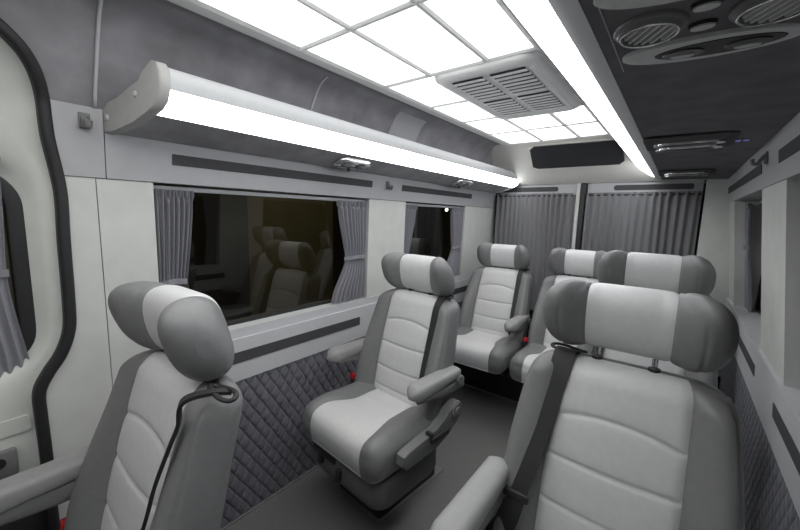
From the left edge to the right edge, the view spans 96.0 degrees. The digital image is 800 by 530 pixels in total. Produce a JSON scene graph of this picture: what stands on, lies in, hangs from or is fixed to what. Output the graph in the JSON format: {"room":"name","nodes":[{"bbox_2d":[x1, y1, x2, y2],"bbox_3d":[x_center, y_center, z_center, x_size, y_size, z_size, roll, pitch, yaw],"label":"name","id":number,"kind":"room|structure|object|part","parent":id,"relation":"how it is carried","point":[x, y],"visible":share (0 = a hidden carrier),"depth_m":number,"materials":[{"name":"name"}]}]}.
{"room":"vehicle interior","nodes":[
{"label":"vehicle interior","id":0,"kind":"room"},
{"bbox_2d":[46,99,495,528],"bbox_3d":[-0.558,0.138,1.634,0.169,1.950,4.450,8,10,37],"label":"wall","id":1,"kind":"structure","parent":0,"point":[280,365],"depth_m":1.46,"materials":[{"name":"white plastic"}]},
{"bbox_2d":[0,18,76,529],"bbox_3d":[-1.321,0.316,0.545,0.202,1.756,1.299,8,10,37],"label":"door","id":2,"kind":"structure","parent":1,"relation":"in","point":[35,201],"depth_m":0.98,"materials":[{"name":"paint"}]},
{"bbox_3d":[-1.392,0.062,0.562,0.001,0.520,1.114,8,10,37],"label":"pane","id":3,"kind":"part","parent":2,"relation":"part of","materials":[{"name":"black glass"}]},
{"bbox_3d":[-1.088,0.542,0.969,0.033,0.075,0.082,8,10,37],"label":"latch plate","id":4,"kind":"part","parent":2,"relation":"part of","materials":[{"name":"grey plastic"}]},
{"bbox_2d":[0,184,28,377],"bbox_3d":[-1.083,0.061,0.905,0.037,0.575,0.187,8,10,37],"label":"window curtain","id":5,"kind":"object","parent":2,"relation":"hanging from","point":[13,351],"visible":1,"depth_m":0.97,"materials":[{"name":"grey fabric"}]},
{"bbox_3d":[-1.367,0.905,0.683,0.025,0.550,1.025,8,10,37],"label":"trim","id":6,"kind":"part","parent":2,"relation":"part of","materials":[{"name":"plastic"}]},
{"bbox_3d":[-0.889,-0.343,0.999,0.022,0.190,0.109,8,10,37],"label":"rail panel","id":7,"kind":"part","parent":1,"relation":"part of","materials":[{"name":"plastic"}]},
{"bbox_3d":[-0.957,0.429,1.084,0.017,1.363,0.154,8,10,37],"label":"pillar panel","id":8,"kind":"part","parent":1,"relation":"part of","materials":[{"name":"white plastic"}]},
{"bbox_2d":[78,112,92,129],"bbox_3d":[-0.857,-0.394,0.984,0.044,0.048,0.026,8,10,37],"label":"coat hook","id":9,"kind":"object","parent":1,"relation":"attached to","point":[84,121],"visible":1,"depth_m":0.98,"materials":[{"name":"grey plastic"}]},
{"bbox_3d":[-0.904,0.410,1.232,0.117,1.363,0.144,8,10,37],"label":"pillar panel","id":10,"kind":"part","parent":1,"relation":"part of","materials":[{"name":"white plastic"}]},
{"bbox_2d":[153,189,193,288],"bbox_3d":[-0.782,0.006,1.264,0.048,0.530,0.121,8,10,37],"label":"window curtain","id":11,"kind":"object","parent":1,"relation":"hanging from","point":[173,208],"visible":0.61,"depth_m":1.24,"materials":[{"name":"grey fabric"}]},
{"bbox_2d":[0,0,499,164],"bbox_3d":[-0.382,-0.617,1.406,0.235,0.268,4.450,8,10,37],"label":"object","id":12,"kind":"structure","parent":1,"relation":"attached to","point":[88,53],"depth_m":1.05,"materials":[{"name":"fabric"}]},
{"bbox_3d":[0.019,-0.687,1.971,0.137,0.220,0.240,8,10,37],"label":"plate","id":13,"kind":"part","parent":12,"relation":"part of","materials":[{"name":"plastic"}]},
{"bbox_2d":[153,184,360,325],"bbox_3d":[-0.549,-0.047,1.646,0.020,0.553,1.025,8,10,37],"label":"window","id":14,"kind":"structure","parent":1,"relation":"in","point":[257,257],"depth_m":1.58,"materials":[{"name":"black glass"}]},
{"bbox_3d":[-0.512,-0.304,1.587,0.018,0.016,1.023,8,10,37],"label":"curtain rail","id":15,"kind":"part","parent":1,"relation":"part of","materials":[{"name":"white plastic"}]},
{"bbox_3d":[-0.216,0.707,2.100,0.013,0.612,2.003,8,10,37],"label":"quilted panel","id":16,"kind":"part","parent":1,"relation":"part of","materials":[{"name":"fabric"}]},
{"bbox_3d":[-0.027,-0.485,2.181,0.122,0.190,2.824,8,10,37],"label":"rail panel","id":17,"kind":"part","parent":1,"relation":"part of","materials":[{"name":"plastic"}]},
{"bbox_2d":[104,60,518,193],"bbox_3d":[0.086,-0.581,2.036,0.233,0.176,2.755,8,10,37],"label":"shelf","id":18,"kind":"object","parent":1,"relation":"attached to","point":[166,104],"visible":0.97,"depth_m":1.24,"materials":[{"name":"white plastic"}]},
{"bbox_2d":[333,158,370,171],"bbox_3d":[-0.219,-0.461,1.674,0.084,0.050,0.204,8,10,37],"label":"light","id":19,"kind":"object","parent":18,"relation":"attached to","point":[349,164],"visible":1,"depth_m":1.65,"materials":[{"name":"silver metal"}]},
{"bbox_2d":[451,180,472,187],"bbox_3d":[0.431,-0.559,2.505,0.084,0.050,0.204,8,10,37],"label":"light","id":20,"kind":"object","parent":18,"relation":"attached to","point":[460,183],"visible":1,"depth_m":2.48,"materials":[{"name":"silver metal"}]},
{"bbox_3d":[-0.024,0.279,2.345,0.102,0.178,2.705,8,10,37],"label":"sill panel","id":21,"kind":"part","parent":1,"relation":"part of","materials":[{"name":"white plastic"}]},
{"bbox_2d":[331,201,367,303],"bbox_3d":[-0.269,-0.071,1.920,0.052,0.530,0.239,8,10,37],"label":"window curtain","id":22,"kind":"object","parent":1,"relation":"hanging from","point":[352,215],"visible":1,"depth_m":1.92,"materials":[{"name":"grey fabric"}]},
{"bbox_3d":[-0.026,0.171,2.334,0.100,0.040,2.705,8,10,37],"label":"sill panel","id":23,"kind":"part","parent":1,"relation":"part of","materials":[{"name":"white plastic"}]},
{"bbox_3d":[-0.116,-0.107,2.164,0.112,0.553,0.330,8,10,37],"label":"pillar panel","id":24,"kind":"part","parent":1,"relation":"part of","materials":[{"name":"white plastic"}]},
{"bbox_2d":[386,181,393,189],"bbox_3d":[-0.056,-0.448,2.032,0.044,0.048,0.026,8,10,37],"label":"coat hook","id":25,"kind":"object","parent":1,"relation":"attached to","point":[388,186],"visible":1,"depth_m":2.03,"materials":[{"name":"grey plastic"}]},
{"bbox_2d":[404,205,417,253],"bbox_3d":[0.051,-0.119,2.329,0.049,0.530,0.126,8,10,37],"label":"window curtain","id":26,"kind":"object","parent":1,"relation":"hanging from","point":[410,212],"visible":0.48,"depth_m":2.29,"materials":[{"name":"grey fabric"}]},
{"bbox_2d":[406,202,457,261],"bbox_3d":[0.208,-0.161,2.612,0.020,0.553,0.780,8,10,37],"label":"window","id":27,"kind":"structure","parent":1,"relation":"in","point":[431,236],"depth_m":2.63,"materials":[{"name":"black glass"}]},
{"bbox_3d":[0.244,-0.418,2.553,0.018,0.016,0.778,8,10,37],"label":"curtain rail","id":28,"kind":"part","parent":1,"relation":"part of","materials":[{"name":"white plastic"}]},
{"bbox_2d":[447,208,463,275],"bbox_3d":[0.419,-0.175,2.798,0.047,0.530,0.219,8,10,37],"label":"window curtain","id":29,"kind":"object","parent":1,"relation":"hanging from","point":[456,214],"visible":0.9,"depth_m":2.80,"materials":[{"name":"grey fabric"}]},
{"bbox_3d":[0.639,-0.221,3.128,0.112,0.553,0.570,8,10,37],"label":"pillar panel","id":30,"kind":"part","parent":1,"relation":"part of","materials":[{"name":"white plastic"}]},
{"bbox_2d":[220,385,517,529],"bbox_3d":[0.116,1.168,1.227,1.740,0.056,4.450,8,10,37],"label":"floor","id":31,"kind":"structure","parent":0,"point":[313,500],"depth_m":1.70,"materials":[{"name":"carpet"}]},
{"bbox_2d":[0,281,242,529],"bbox_3d":[-0.638,0.625,0.753,0.605,1.123,0.644,8,10,37],"label":"passenger seat","id":32,"kind":"object","parent":31,"relation":"on","point":[159,454],"visible":1,"depth_m":0.78,"materials":[{"name":"grey leather"}]},
{"bbox_3d":[-0.896,0.526,0.831,0.077,0.063,0.380,8,10,37],"label":"armrest","id":33,"kind":"part","parent":32,"relation":"part of","materials":[{"name":"leather"}]},
{"bbox_3d":[-0.580,0.507,0.824,0.284,0.540,0.183,8,10,37],"label":"backrest panel","id":34,"kind":"part","parent":32,"relation":"part of","materials":[{"name":"leather"}]},
{"bbox_3d":[-0.577,0.507,0.827,0.500,0.540,0.283,8,10,37],"label":"backrest","id":35,"kind":"part","parent":32,"relation":"part of","materials":[{"name":"grey leather"}]},
{"bbox_2d":[302,252,463,522],"bbox_3d":[-0.040,0.521,1.613,0.605,1.123,0.644,9,11,42],"label":"passenger seat","id":36,"kind":"object","parent":31,"relation":"on","point":[378,435],"visible":1,"depth_m":1.52,"materials":[{"name":"grey leather"}]},
{"bbox_3d":[-0.303,0.819,1.500,0.190,0.074,0.036,9,11,42],"label":"release handle","id":37,"kind":"part","parent":36,"relation":"part of","materials":[{"name":"plastic"}]},
{"bbox_3d":[-0.229,0.413,1.776,0.077,0.063,0.305,9,11,42],"label":"armrest","id":38,"kind":"part","parent":36,"relation":"part of","materials":[{"name":"leather"}]},
{"bbox_3d":[-0.134,0.678,1.549,0.312,0.152,0.390,9,11,42],"label":"cushion panel","id":39,"kind":"part","parent":36,"relation":"part of","materials":[{"name":"leather"}]},
{"bbox_2d":[302,381,431,483],"bbox_3d":[-0.134,0.671,1.548,0.496,0.165,0.396,9,11,42],"label":"cushion","id":40,"kind":"object","parent":36,"relation":"on","point":[364,425],"depth_m":1.44,"materials":[{"name":"grey leather"}]},
{"bbox_3d":[-0.120,0.820,1.588,0.472,0.140,0.378,9,11,42],"label":"seat","id":41,"kind":"part","parent":36,"relation":"part of","materials":[{"name":"plastic"}]},
{"bbox_3d":[-0.042,1.060,1.799,0.305,0.004,0.465,9,11,42],"label":"floor plate","id":42,"kind":"part","parent":36,"relation":"part of","materials":[{"name":"grey plastic"}]},
{"bbox_3d":[0.026,0.405,1.677,0.284,0.540,0.183,9,11,42],"label":"backrest panel","id":43,"kind":"part","parent":36,"relation":"part of","materials":[{"name":"leather"}]},
{"bbox_3d":[0.029,0.404,1.680,0.500,0.540,0.283,9,11,42],"label":"backrest","id":44,"kind":"part","parent":36,"relation":"part of","materials":[{"name":"grey leather"}]},
{"bbox_3d":[0.140,0.470,1.438,0.077,0.063,0.305,9,11,42],"label":"armrest","id":45,"kind":"part","parent":36,"relation":"part of","materials":[{"name":"leather"}]},
{"bbox_3d":[0.149,0.657,1.417,0.036,0.043,0.115,9,11,42],"label":"recline lever","id":46,"kind":"part","parent":36,"relation":"part of","materials":[{"name":"plastic"}]},
{"bbox_2d":[454,362,523,402],"bbox_3d":[1.250,0.846,2.653,1.645,0.262,0.702,8,10,37],"label":"platform","id":47,"kind":"object","parent":31,"relation":"on","point":[505,387],"visible":0.02,"depth_m":2.67,"materials":[{"name":"plastic"}]},
{"bbox_3d":[1.035,1.001,2.400,1.645,0.012,0.012,8,10,37],"label":"trim","id":48,"kind":"part","parent":47,"relation":"part of","materials":[{"name":"black plastic"}]},
{"bbox_2d":[454,242,531,375],"bbox_3d":[0.621,0.283,2.536,0.525,0.852,0.644,8,10,37],"label":"passenger seat","id":49,"kind":"object","parent":47,"relation":"on","point":[494,319],"visible":0.96,"depth_m":2.55,"materials":[{"name":"grey leather"}]},
{"bbox_3d":[0.540,0.567,2.476,0.312,0.152,0.390,8,10,37],"label":"cushion panel","id":50,"kind":"part","parent":49,"relation":"part of","materials":[{"name":"leather"}]},
{"bbox_2d":[457,326,522,373],"bbox_3d":[0.540,0.561,2.474,0.496,0.165,0.396,8,10,37],"label":"cushion","id":51,"kind":"object","parent":49,"relation":"on","point":[484,348],"depth_m":2.34,"materials":[{"name":"grey leather"}]},
{"bbox_3d":[0.696,0.294,2.631,0.500,0.540,0.283,8,6,37],"label":"backrest","id":52,"kind":"part","parent":49,"relation":"part of","materials":[{"name":"grey leather"}]},
{"bbox_3d":[0.693,0.294,2.628,0.284,0.540,0.183,8,6,37],"label":"backrest panel","id":53,"kind":"part","parent":49,"relation":"part of","materials":[{"name":"leather"}]},
{"bbox_3d":[0.587,0.653,2.552,0.450,0.036,0.330,8,10,37],"label":"seat","id":54,"kind":"part","parent":49,"relation":"part of","materials":[{"name":"leather"}]},
{"bbox_3d":[0.782,0.379,2.398,0.077,0.063,0.340,8,10,37],"label":"armrest","id":55,"kind":"part","parent":49,"relation":"part of","materials":[{"name":"leather"}]},
{"bbox_2d":[509,247,606,382],"bbox_3d":[1.024,0.336,2.226,0.495,0.852,0.644,8,10,37],"label":"passenger seat","id":56,"kind":"object","parent":47,"relation":"on","point":[562,261],"visible":0.32,"depth_m":2.35,"materials":[{"name":"grey leather"}]},
{"bbox_2d":[509,343,546,381],"bbox_3d":[0.947,0.615,2.162,0.476,0.165,0.396,8,10,37],"label":"cushion","id":57,"kind":"object","parent":56,"relation":"on","point":[520,363],"depth_m":2.14,"materials":[{"name":"grey leather"}]},
{"bbox_3d":[0.947,0.621,2.163,0.300,0.152,0.390,8,10,37],"label":"cushion panel","id":58,"kind":"part","parent":56,"relation":"part of","materials":[{"name":"leather"}]},
{"bbox_3d":[1.103,0.348,2.319,0.480,0.540,0.283,8,6,37],"label":"backrest","id":59,"kind":"part","parent":56,"relation":"part of","materials":[{"name":"grey leather"}]},
{"bbox_3d":[1.100,0.348,2.316,0.273,0.540,0.183,8,6,37],"label":"backrest panel","id":60,"kind":"part","parent":56,"relation":"part of","materials":[{"name":"leather"}]},
{"bbox_2d":[430,279,744,529],"bbox_3d":[0.421,0.630,0.824,0.576,1.147,0.644,8,10,37],"label":"passenger seat","id":61,"kind":"object","parent":31,"relation":"on","point":[596,441],"visible":1,"depth_m":0.85,"materials":[{"name":"grey leather"}]},
{"bbox_3d":[0.178,0.570,0.863,0.077,0.063,0.350,8,10,37],"label":"armrest","id":62,"kind":"part","parent":61,"relation":"part of","materials":[{"name":"leather"}]},
{"bbox_3d":[0.294,0.610,0.925,0.068,0.067,0.012,8,10,37],"label":"latch plate","id":63,"kind":"part","parent":61,"relation":"part of","materials":[{"name":"plastic"}]},
{"bbox_3d":[0.526,0.258,0.961,0.013,0.155,0.013,8,10,37],"label":"headrest post","id":64,"kind":"part","parent":61,"relation":"part of","materials":[{"name":"silver metal"}]},
{"bbox_3d":[0.504,0.528,0.876,0.284,0.540,0.183,8,10,37],"label":"backrest panel","id":65,"kind":"part","parent":61,"relation":"part of","materials":[{"name":"leather"}]},
{"bbox_3d":[0.506,0.528,0.880,0.500,0.540,0.283,8,10,37],"label":"backrest","id":66,"kind":"part","parent":61,"relation":"part of","materials":[{"name":"grey leather"}]},
{"bbox_3d":[0.624,0.271,0.885,0.013,0.155,0.013,8,10,37],"label":"headrest post","id":67,"kind":"part","parent":61,"relation":"part of","materials":[{"name":"silver metal"}]},
{"bbox_2d":[576,250,731,400],"bbox_3d":[0.900,0.547,1.405,0.605,1.178,0.644,8,10,37],"label":"passenger seat","id":68,"kind":"object","parent":31,"relation":"on","point":[678,274],"visible":0.23,"depth_m":1.44,"materials":[{"name":"grey leather"}]},
{"bbox_3d":[0.971,0.458,1.468,0.284,0.540,0.183,8,10,37],"label":"backrest panel","id":69,"kind":"part","parent":68,"relation":"part of","materials":[{"name":"leather"}]},
{"bbox_3d":[0.974,0.458,1.471,0.500,0.540,0.283,8,10,37],"label":"backrest","id":70,"kind":"part","parent":68,"relation":"part of","materials":[{"name":"grey leather"}]},
{"bbox_2d":[491,179,728,388],"bbox_3d":[1.496,0.025,2.837,1.870,1.950,0.120,8,10,37],"label":"wall","id":71,"kind":"structure","parent":0,"point":[712,237],"depth_m":2.38,"materials":[{"name":"plastic"}]},
{"bbox_2d":[493,193,572,310],"bbox_3d":[1.094,-0.106,3.066,0.620,0.985,0.029,8,10,37],"label":"curtain","id":72,"kind":"object","parent":71,"relation":"hanging from","point":[541,223],"visible":0.58,"depth_m":3.02,"materials":[{"name":"fabric"}]},
{"bbox_3d":[1.108,-0.576,3.003,0.620,0.011,0.012,8,10,37],"label":"rod","id":73,"kind":"part","parent":72,"relation":"part of","materials":[{"name":"plastic"}]},
{"bbox_3d":[1.150,-0.630,3.023,0.622,0.093,0.032,8,10,37],"label":"header panel","id":74,"kind":"part","parent":71,"relation":"part of","materials":[{"name":"plastic"}]},
{"bbox_3d":[1.387,-0.004,2.900,0.028,1.285,0.050,8,10,37],"label":"door frame","id":75,"kind":"part","parent":71,"relation":"part of","materials":[{"name":"white plastic"}]},
{"bbox_2d":[528,138,626,168],"bbox_3d":[1.208,-0.768,2.510,0.629,0.139,0.256,8,10,37],"label":"screen","id":76,"kind":"object","parent":71,"relation":"attached to","point":[599,152],"visible":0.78,"depth_m":2.48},
{"bbox_2d":[492,135,706,184],"bbox_3d":[1.332,-0.735,2.550,1.540,0.265,0.529,8,10,37],"label":"trim","id":77,"kind":"structure","parent":71,"relation":"attached to","point":[515,158],"depth_m":2.69,"materials":[{"name":"white plastic"}]},
{"bbox_3d":[1.482,0.669,2.921,1.680,0.550,0.025,8,10,37],"label":"panel","id":78,"kind":"part","parent":71,"relation":"part of","materials":[{"name":"plastic"}]},
{"bbox_2d":[579,191,702,278],"bbox_3d":[1.684,-0.028,2.614,0.682,0.985,0.032,8,10,37],"label":"curtain","id":79,"kind":"object","parent":71,"relation":"hanging from","point":[641,222],"visible":0.48,"depth_m":2.55,"materials":[{"name":"fabric"}]},
{"bbox_3d":[1.698,-0.498,2.550,0.682,0.011,0.012,8,10,37],"label":"rod","id":80,"kind":"part","parent":79,"relation":"part of","materials":[{"name":"plastic"}]},
{"bbox_3d":[1.729,-0.553,2.579,0.688,0.093,0.032,8,10,37],"label":"header panel","id":81,"kind":"part","parent":71,"relation":"part of","materials":[{"name":"plastic"}]},
{"bbox_2d":[719,112,799,529],"bbox_3d":[0.827,0.321,0.570,0.279,1.950,4.450,8,10,37],"label":"wall","id":82,"kind":"structure","parent":0,"point":[761,380],"depth_m":1.18,"materials":[{"name":"white plastic"}]},
{"bbox_2d":[503,0,799,179],"bbox_3d":[0.513,-0.489,0.692,0.530,0.251,4.385,8,10,37],"label":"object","id":83,"kind":"object","parent":82,"relation":"attached to","point":[755,92],"depth_m":0.76,"materials":[{"name":"plastic"}]},
{"bbox_2d":[593,0,681,9],"bbox_3d":[0.350,-0.329,0.409,0.232,0.013,0.088,6,9,32],"label":"reading lamp plate","id":84,"kind":"object","parent":83,"relation":"attached to","point":[603,4],"visible":1,"depth_m":0.46,"materials":[{"name":"plastic"}]},
{"bbox_2d":[613,9,688,47],"bbox_3d":[0.369,-0.349,0.532,0.092,0.023,0.092,8,10,37],"label":"air nozzle","id":85,"kind":"object","parent":83,"relation":"attached to","point":[652,28],"visible":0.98,"depth_m":0.52,"materials":[{"name":"plastic"}]},
{"bbox_2d":[658,168,716,176],"bbox_3d":[1.613,-0.515,2.031,0.250,0.016,0.260,8,10,37],"label":"console","id":86,"kind":"object","parent":83,"relation":"attached to","point":[689,172],"visible":1,"depth_m":1.99,"materials":[{"name":"black plastic"}]},
{"bbox_2d":[643,131,739,151],"bbox_3d":[1.011,-0.424,1.263,0.250,0.016,0.260,8,10,37],"label":"console","id":87,"kind":"object","parent":83,"relation":"attached to","point":[713,140],"visible":1,"depth_m":1.23,"materials":[{"name":"black plastic"}]},
{"bbox_3d":[0.435,-0.348,0.516,0.034,0.016,0.022,8,10,37],"label":"duct button","id":88,"kind":"part","parent":83,"relation":"part of","materials":[{"name":"grey plastic"}]},
{"bbox_3d":[0.399,-0.343,0.467,0.034,0.016,0.022,8,10,37],"label":"duct button","id":89,"kind":"part","parent":83,"relation":"part of","materials":[{"name":"grey plastic"}]},
{"bbox_2d":[622,23,799,64],"bbox_3d":[0.491,-0.349,0.577,0.232,0.013,0.088,6,9,32],"label":"reading lamp plate","id":90,"kind":"object","parent":83,"relation":"attached to","point":[732,40],"visible":0.98,"depth_m":0.56,"materials":[{"name":"plastic"}]},
{"bbox_3d":[0.469,-0.347,0.598,0.032,0.002,0.012,6,9,32],"label":"bulb","id":91,"kind":"part","parent":90,"relation":"part of","materials":[{"name":"plastic"}]},
{"bbox_3d":[0.537,-0.339,0.556,0.032,0.002,0.012,6,9,32],"label":"bulb","id":92,"kind":"part","parent":90,"relation":"part of","materials":[{"name":"plastic"}]},
{"bbox_2d":[735,138,751,141],"bbox_3d":[1.151,-0.423,1.217,0.053,0.006,0.060,8,10,37],"label":"digital display","id":93,"kind":"object","parent":83,"relation":"attached to","point":[742,139],"visible":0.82,"depth_m":1.21,"materials":[{"name":"plastic"}]},
{"bbox_2d":[728,0,799,26],"bbox_3d":[0.483,-0.336,0.462,0.092,0.023,0.092,8,10,37],"label":"air nozzle","id":94,"kind":"object","parent":83,"relation":"attached to","point":[745,13],"visible":1,"depth_m":0.47,"materials":[{"name":"plastic"}]},
{"bbox_3d":[1.993,0.765,2.101,0.150,0.612,0.700,8,10,37],"label":"panel","id":95,"kind":"part","parent":82,"relation":"part of","materials":[{"name":"fabric"}]},
{"bbox_3d":[2.075,-0.073,2.162,0.196,0.600,0.350,8,10,37],"label":"pillar panel","id":96,"kind":"part","parent":82,"relation":"part of","materials":[{"name":"grey plastic"}]},
{"bbox_2d":[742,203,751,311],"bbox_3d":[1.909,-0.044,1.971,0.085,0.575,0.142,8,10,37],"label":"window curtain","id":97,"kind":"object","parent":82,"relation":"hanging from","point":[748,207],"visible":1,"depth_m":1.96,"materials":[{"name":"grey fabric"}]},
{"bbox_2d":[755,274,760,314],"bbox_3d":[1.742,-0.009,1.632,0.020,0.600,0.900,8,10,37],"label":"window","id":98,"kind":"structure","parent":82,"relation":"in","point":[758,299],"depth_m":2.00,"materials":[{"name":"black glass"}]},
{"bbox_3d":[1.741,-0.009,1.633,0.001,0.576,0.876,8,10,37],"label":"pane","id":99,"kind":"part","parent":98,"relation":"part of","materials":[{"name":"black glass"}]},
{"bbox_2d":[750,151,767,165],"bbox_3d":[1.232,-0.364,1.237,0.044,0.048,0.026,8,10,37],"label":"coat hook","id":100,"kind":"object","parent":82,"relation":"attached to","point":[764,156],"visible":1,"depth_m":1.23,"materials":[{"name":"grey plastic"}]},
{"bbox_3d":[1.247,-0.365,1.226,0.008,0.042,0.026,8,10,37],"label":"plate","id":101,"kind":"part","parent":100,"relation":"part of","materials":[{"name":"grey plastic"}]},
{"bbox_3d":[0.833,0.525,0.590,0.157,0.218,4.450,8,10,37],"label":"sill panel","id":102,"kind":"part","parent":82,"relation":"part of","materials":[{"name":"white plastic"}]},
{"bbox_3d":[0.790,-0.270,0.529,0.147,0.170,4.450,8,10,37],"label":"rail panel","id":103,"kind":"part","parent":82,"relation":"part of","materials":[{"name":"plastic"}]},
{"bbox_3d":[1.059,0.889,1.030,0.020,0.612,2.150,8,10,37],"label":"quilted panel","id":104,"kind":"part","parent":82,"relation":"part of","materials":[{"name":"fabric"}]},
{"bbox_3d":[1.292,0.044,1.162,0.196,0.600,0.400,8,10,37],"label":"pillar panel","id":105,"kind":"part","parent":82,"relation":"part of","materials":[{"name":"white plastic"}]},
{"bbox_3d":[0.275,-0.693,0.883,1.460,0.055,4.450,8,10,37],"label":"ceiling","id":106,"kind":"structure","parent":0,"visible":0},
{"bbox_2d":[167,0,610,145],"bbox_3d":[-0.145,-0.667,0.901,0.740,0.022,3.882,8,10,37],"label":"ceiling light panel","id":107,"kind":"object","parent":106,"relation":"attached to","point":[396,49],"depth_m":1.11,"materials":[{"name":"white plastic"}]},
{"bbox_3d":[-0.355,-0.681,0.950,0.207,0.011,0.377,8,10,37],"label":"panel","id":108,"kind":"part","parent":107,"relation":"part of","materials":[{"name":"white plastic"}]},
{"bbox_3d":[-0.173,-0.657,0.811,0.208,0.011,0.377,8,10,37],"label":"panel","id":109,"kind":"part","parent":107,"relation":"part of","materials":[{"name":"white plastic"}]},
{"bbox_3d":[-0.104,-0.719,1.270,0.207,0.011,0.394,8,10,37],"label":"panel","id":110,"kind":"part","parent":107,"relation":"part of","materials":[{"name":"white plastic"}]},
{"bbox_3d":[0.078,-0.694,1.131,0.208,0.011,0.394,8,10,37],"label":"panel","id":111,"kind":"part","parent":107,"relation":"part of","materials":[{"name":"white plastic"}]},
{"bbox_3d":[0.129,-0.754,1.568,0.207,0.011,0.320,8,10,37],"label":"panel","id":112,"kind":"part","parent":107,"relation":"part of","materials":[{"name":"white plastic"}]},
{"bbox_3d":[0.338,-0.785,1.834,0.207,0.011,0.312,8,10,37],"label":"panel","id":113,"kind":"part","parent":107,"relation":"part of","materials":[{"name":"white plastic"}]},
{"bbox_3d":[0.237,-0.673,1.009,0.149,0.011,0.394,8,10,37],"label":"panel","id":114,"kind":"part","parent":107,"relation":"part of","materials":[{"name":"white plastic"}]},
{"bbox_3d":[0.549,-0.817,2.104,0.207,0.011,0.332,8,10,37],"label":"panel","id":115,"kind":"part","parent":107,"relation":"part of","materials":[{"name":"white plastic"}]},
{"bbox_3d":[0.770,-0.850,2.387,0.207,0.011,0.342,8,10,37],"label":"panel","id":116,"kind":"part","parent":107,"relation":"part of","materials":[{"name":"white plastic"}]},
{"bbox_3d":[0.731,-0.793,1.965,0.208,0.011,0.332,8,10,37],"label":"panel","id":117,"kind":"part","parent":107,"relation":"part of","materials":[{"name":"white plastic"}]},
{"bbox_3d":[0.952,-0.826,2.247,0.208,0.011,0.342,8,10,37],"label":"panel","id":118,"kind":"part","parent":107,"relation":"part of","materials":[{"name":"white plastic"}]},
{"bbox_3d":[0.890,-0.772,1.843,0.149,0.011,0.332,8,10,37],"label":"panel","id":119,"kind":"part","parent":107,"relation":"part of","materials":[{"name":"white plastic"}]},
{"bbox_3d":[1.111,-0.805,2.125,0.149,0.011,0.342,8,10,37],"label":"panel","id":120,"kind":"part","parent":107,"relation":"part of","materials":[{"name":"white plastic"}]},
{"bbox_2d":[434,51,580,119],"bbox_3d":[0.478,-0.715,1.514,0.400,0.033,0.683,8,10,37],"label":"ceiling vent","id":121,"kind":"object","parent":106,"relation":"in","point":[526,84],"visible":1,"depth_m":1.39,"materials":[{"name":"plastic"}]},
{"label":"outside","id":122,"kind":"structure","parent":0,"visible":0},
{"bbox_2d":[64,175,449,205],"bbox_3d":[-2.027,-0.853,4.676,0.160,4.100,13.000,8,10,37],"label":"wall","id":123,"kind":"structure","parent":122,"point":[64,175],"depth_m":3.45,"materials":[{"name":"plastic"}]}
]}

